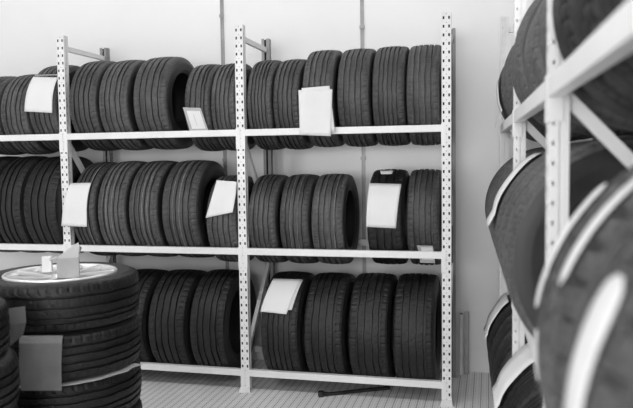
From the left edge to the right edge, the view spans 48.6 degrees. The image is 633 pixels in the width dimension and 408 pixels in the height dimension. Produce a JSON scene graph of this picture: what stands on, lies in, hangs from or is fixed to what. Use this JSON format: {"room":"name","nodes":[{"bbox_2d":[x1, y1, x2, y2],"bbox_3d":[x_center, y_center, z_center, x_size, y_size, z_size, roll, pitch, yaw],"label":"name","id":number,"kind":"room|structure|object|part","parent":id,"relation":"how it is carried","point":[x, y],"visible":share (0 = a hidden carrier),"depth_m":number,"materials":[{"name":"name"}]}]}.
{"room":"tire shop","nodes":[
{"label":"tire shop","id":0,"kind":"room"},
{"bbox_2d":[0,0,591,372],"bbox_3d":[-0.919,-0.532,5.345,6.550,3.400,0.120,0,4,14],"label":"wall","id":1,"kind":"structure","parent":0,"point":[145,30],"depth_m":5.04,"materials":[{"name":"white paint"}]},
{"bbox_2d":[219,0,228,268],"bbox_3d":[-0.686,-0.527,5.218,0.036,3.400,0.017,0,4,14],"label":"trim","id":2,"kind":"structure","parent":1,"relation":"attached to","point":[221,15],"depth_m":5.18,"materials":[{"name":"grey metal"}]},
{"bbox_2d":[359,0,365,272],"bbox_3d":[0.329,-0.524,4.968,0.036,3.400,0.017,0,4,14],"label":"trim","id":3,"kind":"structure","parent":1,"relation":"attached to","point":[361,26],"depth_m":4.99,"materials":[{"name":"grey metal"}]},
{"bbox_2d":[140,359,493,407],"bbox_3d":[-1.829,1.468,1.661,6.550,0.100,7.713,0,4,14],"label":"floor","id":4,"kind":"structure","parent":0,"point":[159,389],"depth_m":4.49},
{"bbox_2d":[0,11,458,406],"bbox_3d":[-1.019,0.024,4.912,3.926,2.348,0.639,0,4,14],"label":"storage rack","id":5,"kind":"object","parent":4,"relation":"on","point":[447,128],"visible":0.65,"depth_m":4.49,"materials":[{"name":"white metal"}]},
{"bbox_2d":[0,156,19,251],"bbox_3d":[-2.272,0.002,5.208,0.200,0.714,0.714,0,4,12],"label":"tire","id":6,"kind":"object","parent":5,"relation":"on","point":[4,160],"visible":0.1,"depth_m":5.04,"materials":[{"name":"rubber"}]},
{"bbox_2d":[0,76,25,154],"bbox_3d":[-2.251,-0.648,5.160,0.212,0.576,0.576,0,4,12],"label":"tire","id":7,"kind":"object","parent":5,"relation":"on","point":[6,148],"visible":0.26,"depth_m":5.00,"materials":[{"name":"rubber"}]},
{"bbox_2d":[0,156,48,252],"bbox_3d":[-2.058,0.003,5.156,0.215,0.712,0.712,0,4,12],"label":"tire","id":8,"kind":"object","parent":5,"relation":"on","point":[14,178],"visible":0.37,"depth_m":4.85,"materials":[{"name":"rubber"}]},
{"bbox_2d":[1,74,70,154],"bbox_3d":[-2.028,-0.650,5.105,0.222,0.580,0.580,0,4,13],"label":"tire","id":9,"kind":"object","parent":5,"relation":"on","point":[15,120],"visible":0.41,"depth_m":4.86,"materials":[{"name":"rubber"}]},
{"bbox_2d":[23,156,93,253],"bbox_3d":[-1.808,0.006,5.094,0.270,0.710,0.710,0,4,13],"label":"tire","id":10,"kind":"object","parent":5,"relation":"on","point":[42,202],"visible":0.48,"depth_m":4.79,"materials":[{"name":"rubber"}]},
{"bbox_2d":[29,65,87,151],"bbox_3d":[-1.792,-0.685,5.045,0.226,0.620,0.620,0,4,14],"label":"tire","id":11,"kind":"object","parent":5,"relation":"on","point":[42,122],"visible":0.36,"depth_m":4.81,"materials":[{"name":"rubber"}]},
{"bbox_2d":[24,77,57,112],"bbox_3d":[-1.871,-0.744,4.770,0.226,0.258,0.078,0,4,14],"label":"paper sheet","id":12,"kind":"object","parent":11,"relation":"attached to","point":[39,95],"visible":1,"depth_m":4.75,"materials":[{"name":"white paper"}]},
{"bbox_2d":[74,162,118,255],"bbox_3d":[-1.490,0.035,5.018,0.187,0.670,0.670,0,4,14],"label":"tire","id":13,"kind":"object","parent":5,"relation":"on","point":[94,174],"visible":0.35,"depth_m":4.75,"materials":[{"name":"rubber"}]},
{"bbox_2d":[61,183,90,226],"bbox_3d":[-1.619,0.004,4.724,0.196,0.293,0.067,0,4,14],"label":"paper sheet","id":14,"kind":"object","parent":13,"relation":"on","point":[74,213],"visible":1,"depth_m":4.71,"materials":[{"name":"white paper"}]},
{"bbox_2d":[69,61,134,150],"bbox_3d":[-1.495,-0.693,4.971,0.215,0.632,0.632,0,4,13],"label":"tire","id":15,"kind":"object","parent":5,"relation":"on","point":[86,82],"visible":0.42,"depth_m":4.70,"materials":[{"name":"rubber"}]},
{"bbox_2d":[98,161,147,255],"bbox_3d":[-1.287,0.032,4.968,0.215,0.675,0.675,0,4,14],"label":"tire","id":16,"kind":"object","parent":5,"relation":"on","point":[115,190],"visible":0.43,"depth_m":4.68,"materials":[{"name":"rubber"}]},
{"bbox_2d":[99,60,152,149],"bbox_3d":[-1.268,-0.690,4.915,0.225,0.628,0.628,0,4,15],"label":"tire","id":17,"kind":"object","parent":5,"relation":"on","point":[116,92],"visible":0.61,"depth_m":4.65,"materials":[{"name":"rubber"}]},
{"bbox_2d":[136,269,168,362],"bbox_3d":[-1.193,0.809,4.997,0.262,0.692,0.692,0,4,14],"label":"tire","id":18,"kind":"object","parent":5,"relation":"on","point":[149,279],"visible":0.15,"depth_m":4.73,"materials":[{"name":"rubber"}]},
{"bbox_2d":[129,160,178,256],"bbox_3d":[-1.063,0.033,4.913,0.218,0.676,0.676,0,4,14],"label":"tire","id":19,"kind":"object","parent":5,"relation":"on","point":[146,195],"visible":0.55,"depth_m":4.63,"materials":[{"name":"rubber"}]},
{"bbox_2d":[133,57,193,149],"bbox_3d":[-1.013,-0.695,4.852,0.255,0.636,0.636,0,4,14],"label":"tire","id":20,"kind":"object","parent":5,"relation":"on","point":[160,82],"visible":0.8,"depth_m":4.61,"materials":[{"name":"rubber"}]},
{"bbox_2d":[148,269,206,364],"bbox_3d":[-0.910,0.807,4.927,0.275,0.696,0.696,0,4,14],"label":"tire","id":21,"kind":"object","parent":5,"relation":"on","point":[172,299],"visible":0.62,"depth_m":4.63,"materials":[{"name":"rubber"}]},
{"bbox_2d":[162,160,226,257],"bbox_3d":[-0.813,0.033,4.852,0.265,0.676,0.676,0,4,14],"label":"tire","id":22,"kind":"object","parent":5,"relation":"on","point":[189,184],"visible":0.7,"depth_m":4.58,"materials":[{"name":"rubber"}]},
{"bbox_2d":[183,107,207,130],"bbox_3d":[-0.779,-0.548,4.516,0.155,0.149,0.041,0,4,14],"label":"label card","id":23,"kind":"object","parent":5,"relation":"on","point":[195,119],"visible":1,"depth_m":4.51,"materials":[{"name":"white paper"}]},
{"bbox_2d":[185,64,226,150],"bbox_3d":[-0.706,-0.654,4.779,0.187,0.588,0.588,0,4,13],"label":"tire","id":24,"kind":"object","parent":5,"relation":"on","point":[198,91],"visible":0.48,"depth_m":4.53,"materials":[{"name":"rubber"}]},
{"bbox_2d":[190,269,256,367],"bbox_3d":[-0.631,0.804,4.858,0.255,0.702,0.702,0,4,14],"label":"tire","id":25,"kind":"object","parent":5,"relation":"on","point":[215,338],"visible":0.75,"depth_m":4.58,"materials":[{"name":"rubber"}]},
{"bbox_2d":[207,175,254,261],"bbox_3d":[-0.547,0.099,4.791,0.222,0.592,0.592,0,4,14],"label":"tire","id":26,"kind":"object","parent":5,"relation":"on","point":[222,230],"visible":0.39,"depth_m":4.53,"materials":[{"name":"rubber"}]},
{"bbox_2d":[206,180,236,217],"bbox_3d":[-0.615,-0.030,4.470,0.220,0.244,0.039,0,4,14],"label":"paper sheet","id":27,"kind":"object","parent":26,"relation":"attached to","point":[222,201],"visible":1,"depth_m":4.48,"materials":[{"name":"white paper"}]},
{"bbox_2d":[211,63,255,150],"bbox_3d":[-0.530,-0.652,4.736,0.176,0.586,0.586,0,4,14],"label":"tire","id":28,"kind":"object","parent":5,"relation":"on","point":[223,95],"visible":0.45,"depth_m":4.49,"materials":[{"name":"rubber"}]},
{"bbox_3d":[-0.456,1.190,4.567,0.090,0.050,0.088,0,4,14],"label":"foot plate","id":29,"kind":"part","parent":5,"relation":"part of","materials":[{"name":"grey paint"}]},
{"bbox_2d":[247,60,285,149],"bbox_3d":[-0.295,-0.658,4.678,0.172,0.594,0.594,0,4,14],"label":"tire","id":30,"kind":"object","parent":5,"relation":"on","point":[260,108],"visible":0.64,"depth_m":4.42,"materials":[{"name":"rubber"}]},
{"bbox_2d":[248,174,288,262],"bbox_3d":[-0.282,0.098,4.725,0.195,0.594,0.594,0,4,14],"label":"tire","id":31,"kind":"object","parent":5,"relation":"on","point":[267,191],"visible":0.69,"depth_m":4.48,"materials":[{"name":"rubber"}]},
{"bbox_2d":[261,271,314,371],"bbox_3d":[-0.156,0.806,4.742,0.260,0.700,0.700,0,4,14],"label":"tire","id":32,"kind":"object","parent":5,"relation":"on","point":[282,335],"visible":0.68,"depth_m":4.44,"materials":[{"name":"rubber"}]},
{"bbox_2d":[260,278,300,313],"bbox_3d":[-0.227,0.590,4.492,0.223,0.192,0.188,0,4,14],"label":"paper sheet","id":33,"kind":"object","parent":32,"relation":"attached to","point":[280,293],"visible":1,"depth_m":4.47,"materials":[{"name":"white paper"}]},
{"bbox_2d":[288,280,302,309],"bbox_3d":[-0.206,0.583,4.496,0.205,0.174,0.178,0,4,14],"label":"paper sheet","id":34,"kind":"object","parent":32,"relation":"on","point":[297,289],"visible":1,"depth_m":4.44,"materials":[{"name":"white paper"}]},
{"bbox_2d":[273,59,313,149],"bbox_3d":[-0.120,-0.656,4.635,0.180,0.592,0.592,0,4,15],"label":"tire","id":35,"kind":"object","parent":5,"relation":"on","point":[289,74],"visible":0.59,"depth_m":4.39,"materials":[{"name":"rubber"}]},
{"bbox_2d":[280,174,319,263],"bbox_3d":[-0.074,0.098,4.674,0.200,0.596,0.596,0,4,14],"label":"tire","id":36,"kind":"object","parent":5,"relation":"on","point":[297,196],"visible":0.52,"depth_m":4.42,"materials":[{"name":"rubber"}]},
{"bbox_2d":[303,50,344,146],"bbox_3d":[0.077,-0.686,4.585,0.205,0.628,0.628,0,4,14],"label":"tire","id":37,"kind":"object","parent":5,"relation":"on","point":[321,67],"visible":0.57,"depth_m":4.35,"materials":[{"name":"rubber"}]},
{"bbox_2d":[298,89,331,135],"bbox_3d":[-0.005,-0.556,4.284,0.213,0.285,0.003,0,4,14],"label":"paper sheet","id":38,"kind":"object","parent":37,"relation":"attached to","point":[315,106],"visible":1,"depth_m":4.29,"materials":[{"name":"white paper"}]},
{"bbox_2d":[301,86,334,131],"bbox_3d":[0.010,-0.574,4.283,0.207,0.289,0.003,0,4,14],"label":"paper sheet","id":39,"kind":"object","parent":37,"relation":"attached to","point":[320,87],"visible":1,"depth_m":4.27,"materials":[{"name":"white paper"}]},
{"bbox_2d":[304,272,355,374],"bbox_3d":[0.120,0.807,4.674,0.262,0.700,0.700,0,4,14],"label":"tire","id":40,"kind":"object","parent":5,"relation":"on","point":[326,319],"visible":0.8,"depth_m":4.38,"materials":[{"name":"rubber"}]},
{"bbox_2d":[311,174,359,263],"bbox_3d":[0.133,0.098,4.623,0.215,0.596,0.596,0,4,14],"label":"tire","id":41,"kind":"object","parent":5,"relation":"on","point":[335,214],"visible":0.91,"depth_m":4.39,"materials":[{"name":"rubber"}]},
{"bbox_2d":[337,48,378,146],"bbox_3d":[0.292,-0.684,4.532,0.208,0.628,0.628,0,4,14],"label":"tire","id":42,"kind":"object","parent":5,"relation":"on","point":[354,82],"visible":0.73,"depth_m":4.27,"materials":[{"name":"rubber"}]},
{"bbox_2d":[348,273,397,376],"bbox_3d":[0.395,0.805,4.606,0.258,0.704,0.704,0,4,14],"label":"tire","id":43,"kind":"object","parent":5,"relation":"on","point":[370,329],"visible":0.8,"depth_m":4.32,"materials":[{"name":"rubber"}]},
{"bbox_2d":[367,169,409,263],"bbox_3d":[0.483,0.082,4.536,0.225,0.616,0.616,0,4,14],"label":"tire","id":44,"kind":"object","parent":5,"relation":"on","point":[378,238],"depth_m":4.31,"materials":[{"name":"rubber"}]},
{"bbox_2d":[366,183,400,227],"bbox_3d":[0.411,0.009,4.271,0.204,0.269,0.097,0,4,14],"label":"paper sheet","id":45,"kind":"object","parent":44,"relation":"attached to","point":[383,199],"visible":1,"depth_m":4.25,"materials":[{"name":"white paper"}]},
{"bbox_3d":[0.439,-0.200,4.415,0.083,0.022,0.056,0,4,14],"label":"tape strip","id":46,"kind":"part","parent":44,"relation":"part of","materials":[{"name":"white paper"}]},
{"bbox_2d":[372,46,410,145],"bbox_3d":[0.499,-0.687,4.481,0.205,0.630,0.630,0,4,14],"label":"tire","id":47,"kind":"object","parent":5,"relation":"on","point":[390,63],"visible":0.74,"depth_m":4.21,"materials":[{"name":"rubber"}]},
{"bbox_2d":[393,273,441,379],"bbox_3d":[0.662,0.803,4.540,0.258,0.708,0.708,0,4,14],"label":"tire","id":48,"kind":"object","parent":5,"relation":"on","point":[417,313],"visible":0.94,"depth_m":4.25,"materials":[{"name":"rubber"}]},
{"bbox_2d":[406,44,441,145],"bbox_3d":[0.700,-0.685,4.432,0.205,0.630,0.630,0,4,14],"label":"tire","id":49,"kind":"object","parent":5,"relation":"on","point":[424,63],"visible":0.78,"depth_m":4.17,"materials":[{"name":"rubber"}]},
{"bbox_2d":[406,169,441,264],"bbox_3d":[0.708,0.083,4.481,0.205,0.614,0.614,0,4,14],"label":"tire","id":50,"kind":"object","parent":5,"relation":"on","point":[424,193],"visible":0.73,"depth_m":4.22,"materials":[{"name":"rubber"}]},
{"bbox_2d":[417,245,434,262],"bbox_3d":[0.663,0.304,4.246,0.105,0.112,0.051,0,4,14],"label":"label card","id":51,"kind":"object","parent":50,"relation":"attached to","point":[420,247],"visible":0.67,"depth_m":4.25,"materials":[{"name":"white paper"}]},
{"bbox_3d":[0.792,1.193,4.260,0.090,0.050,0.088,0,4,14],"label":"foot plate","id":52,"kind":"part","parent":5,"relation":"part of","materials":[{"name":"grey paint"}]},
{"bbox_2d":[318,386,389,397],"bbox_3d":[0.243,1.194,4.489,0.481,0.034,0.038,-2,4,-15],"label":"bar","id":53,"kind":"object","parent":4,"relation":"on","point":[321,393],"visible":1,"depth_m":4.48,"materials":[{"name":"black metal"}]},
{"bbox_2d":[456,310,460,372],"bbox_3d":[0.986,0.958,4.876,0.040,0.432,0.042,0,4,14],"label":"metal strip","id":54,"kind":"object","parent":4,"relation":"on","point":[457,311],"visible":0.39,"depth_m":4.87,"materials":[{"name":"grey paint"}]},
{"bbox_2d":[459,313,462,374],"bbox_3d":[0.997,0.964,4.831,0.027,0.426,0.056,0,4,14],"label":"metal strip","id":55,"kind":"object","parent":4,"relation":"on","point":[460,314],"visible":1,"depth_m":4.82,"materials":[{"name":"grey metal"}]},
{"bbox_2d":[464,312,468,373],"bbox_3d":[1.039,0.961,4.852,0.030,0.428,0.048,0,4,14],"label":"metal strip","id":56,"kind":"object","parent":4,"relation":"on","point":[466,314],"visible":1,"depth_m":4.84,"materials":[{"name":"grey metal"}]},
{"bbox_2d":[499,0,632,407],"bbox_3d":[1.014,0.159,2.381,0.639,2.348,4.020,0,4,12],"label":"storage rack","id":57,"kind":"object","parent":4,"relation":"on","point":[612,41],"visible":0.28,"depth_m":1.75,"materials":[{"name":"white metal"}]},
{"bbox_2d":[486,295,510,350],"bbox_3d":[1.371,0.826,4.178,0.696,0.696,0.250,0,4,12],"label":"tire","id":58,"kind":"object","parent":57,"relation":"on","point":[508,296],"visible":0.06,"depth_m":4.13,"materials":[{"name":"rubber"}]},
{"bbox_2d":[484,293,508,338],"bbox_3d":[1.077,0.670,4.210,0.135,0.229,0.280,0,4,12],"label":"paper sheet","id":59,"kind":"object","parent":58,"relation":"on","point":[503,299],"visible":1,"depth_m":4.20,"materials":[{"name":"white paper"}]},
{"bbox_2d":[488,304,511,361],"bbox_3d":[1.314,0.843,3.915,0.696,0.696,0.250,0,4,12],"label":"tire","id":60,"kind":"object","parent":57,"relation":"on","point":[506,314],"visible":0.11,"depth_m":3.90,"materials":[{"name":"rubber"}]},
{"bbox_2d":[489,316,511,378],"bbox_3d":[1.256,0.861,3.642,0.696,0.696,0.250,0,4,12],"label":"tire","id":61,"kind":"object","parent":57,"relation":"on","point":[505,330],"visible":0.09,"depth_m":3.63,"materials":[{"name":"rubber"}]},
{"bbox_2d":[491,333,527,397],"bbox_3d":[1.191,0.881,3.339,0.696,0.696,0.250,0,4,12],"label":"tire","id":62,"kind":"object","parent":57,"relation":"on","point":[503,356],"visible":0.12,"depth_m":3.32,"materials":[{"name":"rubber"}]},
{"bbox_2d":[485,147,539,218],"bbox_3d":[1.363,0.021,4.137,0.716,0.716,0.220,0,4,12],"label":"tire","id":63,"kind":"object","parent":57,"relation":"on","point":[508,161],"visible":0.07,"depth_m":4.14,"materials":[{"name":"rubber"}]},
{"bbox_2d":[486,147,541,230],"bbox_3d":[1.312,0.036,3.902,0.716,0.716,0.220,0,4,12],"label":"tire","id":64,"kind":"object","parent":57,"relation":"on","point":[511,161],"visible":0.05,"depth_m":3.91,"materials":[{"name":"rubber"}]},
{"bbox_2d":[487,147,542,233],"bbox_3d":[1.262,0.052,3.668,0.716,0.716,0.220,0,4,12],"label":"tire","id":65,"kind":"object","parent":57,"relation":"on","point":[510,164],"visible":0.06,"depth_m":3.67,"materials":[{"name":"rubber"}]},
{"bbox_2d":[497,362,534,407],"bbox_3d":[1.103,0.909,2.929,0.696,0.696,0.260,0,4,12],"label":"tire","id":66,"kind":"object","parent":57,"relation":"on","point":[531,366],"visible":0.08,"depth_m":2.86,"materials":[{"name":"rubber"}]},
{"bbox_2d":[492,343,533,407],"bbox_3d":[0.836,0.717,2.953,0.179,0.228,0.290,0,4,12],"label":"paper sheet","id":67,"kind":"object","parent":66,"relation":"on","point":[523,357],"visible":0.86,"depth_m":2.95,"materials":[{"name":"white paper"}]},
{"bbox_2d":[489,148,543,236],"bbox_3d":[1.212,0.068,3.434,0.716,0.716,0.220,0,4,12],"label":"tire","id":68,"kind":"object","parent":57,"relation":"on","point":[510,167],"visible":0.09,"depth_m":3.44,"materials":[{"name":"rubber"}]},
{"bbox_2d":[499,71,534,139],"bbox_3d":[1.327,-0.643,3.885,0.610,0.610,0.210,0,4,12],"label":"tire","id":69,"kind":"object","parent":57,"relation":"on","point":[500,93],"visible":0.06,"depth_m":3.90,"materials":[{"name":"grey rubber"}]},
{"bbox_2d":[495,77,501,126],"bbox_3d":[1.026,-0.572,3.954,0.033,0.275,0.200,0,4,12],"label":"paper sheet","id":70,"kind":"object","parent":69,"relation":"attached to","point":[498,103],"visible":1,"depth_m":3.93,"materials":[{"name":"white paper"}]},
{"bbox_2d":[490,149,544,246],"bbox_3d":[1.164,0.083,3.210,0.716,0.716,0.220,0,4,12],"label":"tire","id":71,"kind":"object","parent":57,"relation":"on","point":[541,150],"visible":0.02,"depth_m":3.22,"materials":[{"name":"rubber"}]},
{"bbox_2d":[498,67,536,141],"bbox_3d":[1.373,-0.664,4.099,0.618,0.618,0.200,0,4,12],"label":"tire","id":72,"kind":"object","parent":57,"relation":"on","point":[502,112],"visible":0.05,"depth_m":4.10,"materials":[{"name":"grey rubber"}]},
{"bbox_2d":[503,368,539,407],"bbox_3d":[1.042,0.927,2.646,0.696,0.696,0.260,0,4,12],"label":"tire","id":73,"kind":"object","parent":57,"relation":"on","point":[527,387],"visible":0.2,"depth_m":2.64,"materials":[{"name":"rubber"}]},
{"bbox_2d":[522,391,541,407],"bbox_3d":[0.984,0.946,2.373,0.696,0.696,0.260,0,4,12],"label":"tire","id":74,"kind":"object","parent":57,"relation":"on","point":[536,401],"visible":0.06,"depth_m":2.44,"materials":[{"name":"rubber"}]},
{"bbox_2d":[493,142,575,256],"bbox_3d":[1.090,0.105,2.868,0.716,0.716,0.260,0,4,12],"label":"tire","id":75,"kind":"object","parent":57,"relation":"on","point":[543,152],"visible":0.05,"depth_m":2.84,"materials":[{"name":"rubber"}]},
{"bbox_2d":[486,153,539,225],"bbox_3d":[0.808,-0.064,2.897,0.201,0.291,0.280,0,4,12],"label":"paper sheet","id":76,"kind":"object","parent":75,"relation":"on","point":[514,172],"visible":1,"depth_m":2.88,"materials":[{"name":"white paper"}]},
{"bbox_2d":[503,46,572,140],"bbox_3d":[1.229,-0.619,3.426,0.618,0.618,0.220,0,4,12],"label":"tire","id":77,"kind":"object","parent":57,"relation":"on","point":[506,95],"visible":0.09,"depth_m":3.42,"materials":[{"name":"grey rubber"}]},
{"bbox_2d":[501,74,574,141],"bbox_3d":[1.279,-0.628,3.660,0.610,0.610,0.210,0,4,12],"label":"tire","id":78,"kind":"object","parent":57,"relation":"on","point":[502,91],"visible":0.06,"depth_m":3.68,"materials":[{"name":"grey rubber"}]},
{"bbox_2d":[495,141,585,265],"bbox_3d":[1.032,0.123,2.595,0.716,0.716,0.260,0,4,12],"label":"tire","id":79,"kind":"object","parent":57,"relation":"on","point":[533,164],"visible":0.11,"depth_m":2.58,"materials":[{"name":"rubber"}]},
{"bbox_2d":[513,0,577,133],"bbox_3d":[1.051,-0.564,2.596,0.618,0.618,0.220,0,4,12],"label":"tire","id":80,"kind":"object","parent":57,"relation":"on","point":[518,55],"visible":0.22,"depth_m":2.56,"materials":[{"name":"grey rubber"}]},
{"bbox_2d":[506,47,588,139],"bbox_3d":[1.179,-0.597,3.192,0.610,0.610,0.220,0,4,12],"label":"tire","id":81,"kind":"object","parent":57,"relation":"on","point":[539,127],"visible":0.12,"depth_m":3.17,"materials":[{"name":"grey rubber"}]},
{"bbox_2d":[499,139,597,278],"bbox_3d":[0.973,0.142,2.322,0.716,0.716,0.260,0,4,12],"label":"tire","id":82,"kind":"object","parent":57,"relation":"on","point":[523,183],"visible":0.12,"depth_m":2.31,"materials":[{"name":"rubber"}]},
{"bbox_2d":[511,43,595,137],"bbox_3d":[1.101,-0.573,2.831,0.610,0.610,0.230,0,4,12],"label":"tire","id":83,"kind":"object","parent":57,"relation":"on","point":[537,117],"visible":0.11,"depth_m":2.84,"materials":[{"name":"grey rubber"}]},
{"bbox_2d":[502,136,632,337],"bbox_3d":[0.914,0.160,2.049,0.716,0.716,0.260,0,4,12],"label":"tire","id":84,"kind":"object","parent":57,"relation":"on","point":[592,165],"visible":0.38,"depth_m":1.98,"materials":[{"name":"rubber"}]},
{"bbox_2d":[524,15,617,136],"bbox_3d":[1.003,-0.512,2.374,0.576,0.576,0.220,0,4,12],"label":"tire","id":85,"kind":"object","parent":57,"relation":"on","point":[530,79],"visible":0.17,"depth_m":2.38,"materials":[{"name":"grey rubber"}]},
{"bbox_2d":[529,0,632,135],"bbox_3d":[0.957,-0.498,2.160,0.576,0.576,0.200,0,4,12],"label":"tire","id":86,"kind":"object","parent":57,"relation":"on","point":[538,68],"visible":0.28,"depth_m":2.15,"materials":[{"name":"grey rubber"}]},
{"bbox_2d":[534,166,632,407],"bbox_3d":[0.688,0.229,0.995,0.718,0.717,0.270,0,4,12],"label":"tire","id":87,"kind":"object","parent":57,"relation":"on","point":[606,215],"visible":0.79,"depth_m":0.97,"materials":[{"name":"rubber"}]},
{"bbox_2d":[539,0,632,131],"bbox_3d":[0.888,-0.476,1.838,0.576,0.576,0.220,0,4,12],"label":"tire","id":88,"kind":"object","parent":57,"relation":"on","point":[609,118],"visible":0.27,"depth_m":1.81,"materials":[{"name":"grey rubber"}]},
{"bbox_2d":[552,0,632,119],"bbox_3d":[0.823,-0.456,1.535,0.576,0.576,0.230,0,4,12],"label":"tire","id":89,"kind":"object","parent":57,"relation":"on","point":[598,88],"visible":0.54,"depth_m":1.54,"materials":[{"name":"rubber"}]},
{"bbox_2d":[560,223,632,407],"bbox_3d":[0.623,0.250,0.693,0.718,0.716,0.245,0,4,12],"label":"tire","id":90,"kind":"object","parent":57,"relation":"on","point":[598,366],"visible":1,"depth_m":0.70,"materials":[{"name":"rubber"}]},
{"bbox_2d":[568,0,632,100],"bbox_3d":[0.771,-0.440,1.292,0.576,0.576,0.230,0,4,12],"label":"tire","id":91,"kind":"object","parent":57,"relation":"on","point":[586,18],"visible":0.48,"depth_m":1.31,"materials":[{"name":"rubber"}]},
{"bbox_2d":[597,0,632,64],"bbox_3d":[0.719,-0.412,1.048,0.564,0.564,0.240,0,4,12],"label":"tire","id":92,"kind":"object","parent":57,"relation":"on","point":[607,8],"visible":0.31,"depth_m":1.12,"materials":[{"name":"rubber"}]},
{"bbox_3d":[-1.162,1.215,3.282,0.688,0.183,0.688,0,4,14],"label":"tire","id":93,"kind":"object","parent":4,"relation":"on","visible":0},
{"bbox_2d":[130,397,141,407],"bbox_3d":[-1.161,1.029,3.266,0.688,0.186,0.688,-4,5,-42],"label":"tire","id":94,"kind":"object","parent":93,"relation":"on","point":[138,404],"visible":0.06,"depth_m":3.29,"materials":[{"name":"rubber"}]},
{"bbox_2d":[17,357,141,407],"bbox_3d":[-1.168,0.833,3.261,0.688,0.202,0.688,-4,5,-39],"label":"tire","id":95,"kind":"object","parent":94,"relation":"on","point":[123,390],"visible":0.32,"depth_m":3.00,"materials":[{"name":"rubber"}]},
{"bbox_2d":[8,313,140,380],"bbox_3d":[-1.165,0.628,3.236,0.688,0.206,0.688,0,4,14],"label":"tire","id":96,"kind":"object","parent":95,"relation":"on","point":[86,353],"visible":0.45,"depth_m":3.00,"materials":[{"name":"rubber"}]},
{"bbox_2d":[19,335,62,390],"bbox_3d":[-1.124,0.649,2.872,0.203,0.213,0.077,-1,4,3],"label":"paper sheet","id":97,"kind":"object","parent":96,"relation":"on","point":[40,356],"visible":0.97,"depth_m":2.83,"materials":[{"name":"white paper"}]},
{"bbox_2d":[8,306,25,345],"bbox_3d":[-1.213,0.497,2.846,0.077,0.168,0.018,-1,4,0],"label":"flap","id":98,"kind":"object","parent":97,"relation":"attached to","point":[17,315],"visible":1,"depth_m":2.84,"materials":[{"name":"grey paper"}]},
{"bbox_2d":[0,262,139,333],"bbox_3d":[-1.173,0.416,3.228,0.694,0.214,0.694,0,4,7],"label":"tire","id":99,"kind":"object","parent":96,"relation":"on","point":[104,293],"visible":0.86,"depth_m":2.97,"materials":[{"name":"rubber"}]},
{"bbox_2d":[42,256,52,271],"bbox_3d":[-1.254,0.279,3.265,0.042,0.072,0.032,-1,4,-11],"label":"carton","id":100,"kind":"object","parent":99,"relation":"on","point":[47,266],"visible":1,"depth_m":3.25,"materials":[{"name":"white cardboard"}]},
{"bbox_2d":[49,242,81,277],"bbox_3d":[-1.115,0.249,3.120,0.134,0.150,0.075,-2,4,-16],"label":"cardboard box","id":101,"kind":"object","parent":99,"relation":"on","point":[68,263],"visible":1,"depth_m":3.09,"materials":[{"name":"white cardboard"}]},
{"bbox_2d":[20,363,141,387],"bbox_3d":[-1.091,0.741,3.091,0.525,0.009,0.469,0,4,14],"label":"paper","id":102,"kind":"object","parent":95,"relation":"on","point":[128,367],"visible":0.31,"depth_m":3.02,"materials":[{"name":"paper"}]},
{"bbox_3d":[-1.432,1.259,2.564,0.660,0.193,0.660,0,4,14],"label":"tire","id":103,"kind":"object","parent":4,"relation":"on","visible":0},
{"bbox_3d":[-1.420,1.062,2.548,0.660,0.198,0.660,0,4,14],"label":"tire","id":104,"kind":"object","parent":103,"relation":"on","visible":0},
{"bbox_3d":[-1.427,0.862,2.536,0.660,0.198,0.660,0,4,14],"label":"tire","id":105,"kind":"object","parent":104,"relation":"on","visible":0},
{"bbox_2d":[0,346,19,407],"bbox_3d":[-1.425,0.663,2.522,0.660,0.198,0.660,0,4,14],"label":"tire","id":106,"kind":"object","parent":105,"relation":"on","point":[9,366],"visible":0.95,"depth_m":2.53,"materials":[{"name":"rubber"}]},
{"bbox_2d":[0,297,9,354],"bbox_3d":[-1.462,0.465,2.518,0.660,0.193,0.660,-3,4,-34],"label":"tire","id":107,"kind":"object","parent":106,"relation":"on","point":[4,315],"visible":1,"depth_m":2.56,"materials":[{"name":"rubber"}]}
]}

